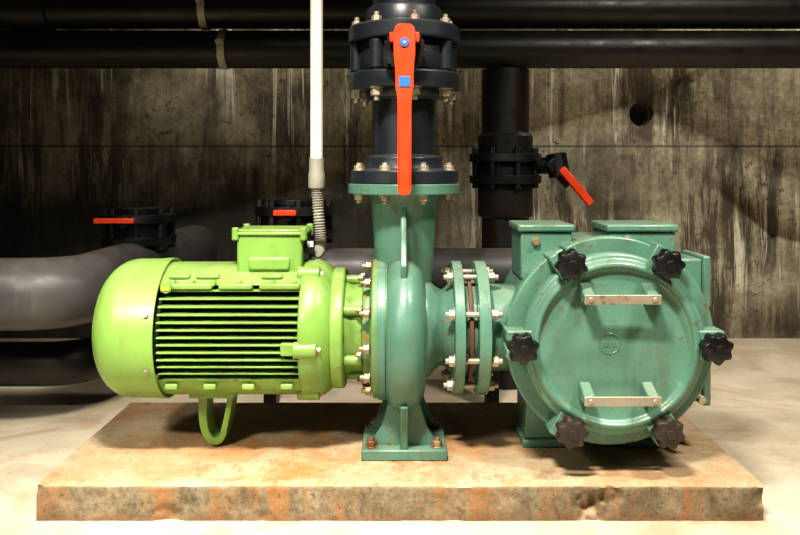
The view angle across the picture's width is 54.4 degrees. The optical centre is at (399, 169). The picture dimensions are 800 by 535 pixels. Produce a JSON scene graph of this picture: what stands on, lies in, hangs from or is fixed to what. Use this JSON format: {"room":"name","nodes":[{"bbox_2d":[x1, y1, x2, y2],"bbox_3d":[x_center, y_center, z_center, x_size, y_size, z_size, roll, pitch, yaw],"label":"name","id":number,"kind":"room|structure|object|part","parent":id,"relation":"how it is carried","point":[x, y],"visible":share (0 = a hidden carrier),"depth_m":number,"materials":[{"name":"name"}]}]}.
{"room":"plant room","nodes":[
{"label":"plant room","id":0,"kind":"room"},
{"bbox_2d":[0,29,799,337],"bbox_3d":[0.100,-0.430,3.656,6.600,2.400,0.200,0,0,0],"label":"wall","id":1,"kind":"structure","parent":0,"point":[713,154],"depth_m":3.56,"materials":[{"name":"concrete"}]},
{"bbox_2d":[0,338,799,534],"bbox_3d":[0.100,0.820,1.131,6.600,0.100,5.250,0,0,0],"label":"floor","id":2,"kind":"structure","parent":0,"point":[753,413],"depth_m":2.20,"materials":[{"name":"concrete"}]},
{"bbox_2d":[0,336,100,385],"bbox_3d":[-2.051,0.653,2.954,2.278,0.233,1.193,0,0,0],"label":"drain pipe","id":3,"kind":"object","parent":2,"relation":"on","point":[53,363],"visible":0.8,"depth_m":2.38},
{"bbox_2d":[0,198,511,402],"bbox_3d":[-1.295,0.432,2.824,3.790,0.675,1.455,0,0,0],"label":"pipe","id":4,"kind":"object","parent":2,"relation":"on","point":[44,293],"visible":0.44,"depth_m":2.25,"materials":[{"name":"plastic"}]},
{"bbox_2d":[93,207,176,249],"bbox_3d":[-0.935,0.209,2.756,0.260,0.143,0.320,0,0,0],"label":"valve","id":5,"kind":"object","parent":4,"relation":"on","point":[158,229],"visible":0.81,"depth_m":2.69,"materials":[{"name":"black plastic"}]},
{"bbox_3d":[-0.958,0.171,2.606,0.135,0.018,0.020,0,0,0],"label":"lever","id":6,"kind":"part","parent":5,"relation":"part of","materials":[{"name":"red paint"}]},
{"bbox_2d":[254,199,333,244],"bbox_3d":[-0.345,0.169,2.516,0.260,0.143,0.320,0,0,0],"label":"valve","id":7,"kind":"object","parent":4,"relation":"on","point":[267,213],"visible":0.42,"depth_m":2.44,"materials":[{"name":"black plastic"}]},
{"bbox_3d":[-0.350,0.131,2.366,0.070,0.018,0.020,0,0,0],"label":"lever","id":8,"kind":"part","parent":7,"relation":"part of","materials":[{"name":"red paint"}]},
{"bbox_2d":[36,402,763,520],"bbox_3d":[0.000,0.730,2.005,1.596,0.081,0.602,0,0,0],"label":"concrete plinth","id":9,"kind":"object","parent":2,"relation":"on","point":[151,461],"visible":0.8,"depth_m":1.75,"materials":[{"name":"beige concrete"}]},
{"bbox_2d":[92,223,363,444],"bbox_3d":[-0.416,0.412,1.946,0.652,0.545,0.355,0,0,0],"label":"motor","id":10,"kind":"object","parent":9,"relation":"on","point":[276,318],"visible":0.94,"depth_m":1.82,"materials":[{"name":"green paint"}]},
{"bbox_3d":[-0.315,0.154,1.946,0.182,0.031,0.156,0,0,0],"label":"terminal box lid","id":11,"kind":"part","parent":10,"relation":"part of","materials":[{"name":"green paint"}]},
{"bbox_2d":[308,0,325,257],"bbox_3d":[-0.214,-0.699,1.996,0.047,1.851,0.083,0,0,0],"label":"conduit","id":12,"kind":"object","parent":10,"relation":"attached to","point":[316,175],"visible":0.95,"depth_m":2.00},
{"bbox_2d":[348,183,502,460],"bbox_3d":[0.055,0.362,1.946,0.368,0.656,0.403,0,0,0],"label":"pump","id":13,"kind":"object","parent":9,"relation":"on","point":[412,327],"visible":0.88,"depth_m":1.84,"materials":[{"name":"green paint"}]},
{"bbox_2d":[348,0,459,203],"bbox_3d":[0.010,-0.772,1.946,0.278,1.706,0.278,0,0,0],"label":"pipe","id":14,"kind":"object","parent":13,"relation":"on","point":[377,85],"visible":0.85,"depth_m":1.87,"materials":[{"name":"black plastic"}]},
{"bbox_2d":[350,24,456,194],"bbox_3d":[0.024,-0.136,1.921,0.259,0.385,0.314,0,0,-32],"label":"valve","id":15,"kind":"object","parent":14,"relation":"attached to","point":[404,49],"visible":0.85,"depth_m":1.74,"materials":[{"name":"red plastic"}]},
{"bbox_3d":[0.010,-0.276,1.771,0.100,0.100,0.030,0,0,0],"label":"notch plate","id":16,"kind":"part","parent":15,"relation":"part of","materials":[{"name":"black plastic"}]},
{"bbox_3d":[0.010,-0.136,1.749,0.049,0.385,0.018,0,0,0],"label":"lever","id":17,"kind":"part","parent":15,"relation":"part of","materials":[{"name":"red paint"}]},
{"bbox_3d":[0.010,0.677,1.945,0.204,0.026,0.210,0,0,0],"label":"foot plate","id":18,"kind":"part","parent":13,"relation":"part of","materials":[{"name":"teal paint"}]},
{"bbox_3d":[0.010,0.403,1.946,0.102,0.394,0.403,0,0,0],"label":"volute casing","id":19,"kind":"part","parent":13,"relation":"part of","materials":[{"name":"teal paint"}]},
{"bbox_2d":[464,220,733,449],"bbox_3d":[0.455,0.411,1.948,0.606,0.558,0.516,0,0,0],"label":"strainer","id":20,"kind":"object","parent":9,"relation":"on","point":[607,335],"visible":0.98,"depth_m":1.75,"materials":[{"name":"teal paint"}]},
{"bbox_2d":[478,67,532,389],"bbox_3d":[0.380,0.205,2.806,0.196,1.130,0.196,0,0,29],"label":"riser pipe","id":21,"kind":"object","parent":2,"relation":"on","point":[505,90],"visible":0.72,"depth_m":2.73,"materials":[{"name":"black plastic"}]},
{"bbox_2d":[469,147,593,205],"bbox_3d":[0.458,0.023,2.799,0.415,0.202,0.275,0,0,0],"label":"valve","id":22,"kind":"object","parent":21,"relation":"attached to","point":[492,168],"visible":0.96,"depth_m":2.70,"materials":[{"name":"black plastic"}]},
{"bbox_3d":[0.605,0.056,2.675,0.120,0.136,0.027,0,0,0],"label":"lever","id":23,"kind":"part","parent":22,"relation":"part of","materials":[{"name":"red paint"}]},
{"bbox_3d":[0.100,-1.680,1.031,7.000,0.100,5.450,0,0,0],"label":"ceiling","id":24,"kind":"structure","parent":0,"visible":0},
{"bbox_2d":[0,27,799,69],"bbox_3d":[0.100,-0.988,2.738,6.580,1.274,0.164,0,0,0],"label":"pipe","id":25,"kind":"object","parent":24,"relation":"hanging from","point":[224,49],"visible":0.96,"depth_m":2.69,"materials":[{"name":"metal"}]},
{"bbox_2d":[0,0,799,30],"bbox_3d":[0.100,-1.058,2.748,6.580,1.133,0.166,0,0,0],"label":"pipe","id":26,"kind":"object","parent":24,"relation":"hanging from","point":[16,15],"visible":0.98,"depth_m":2.69,"materials":[{"name":"metal"}]}
]}

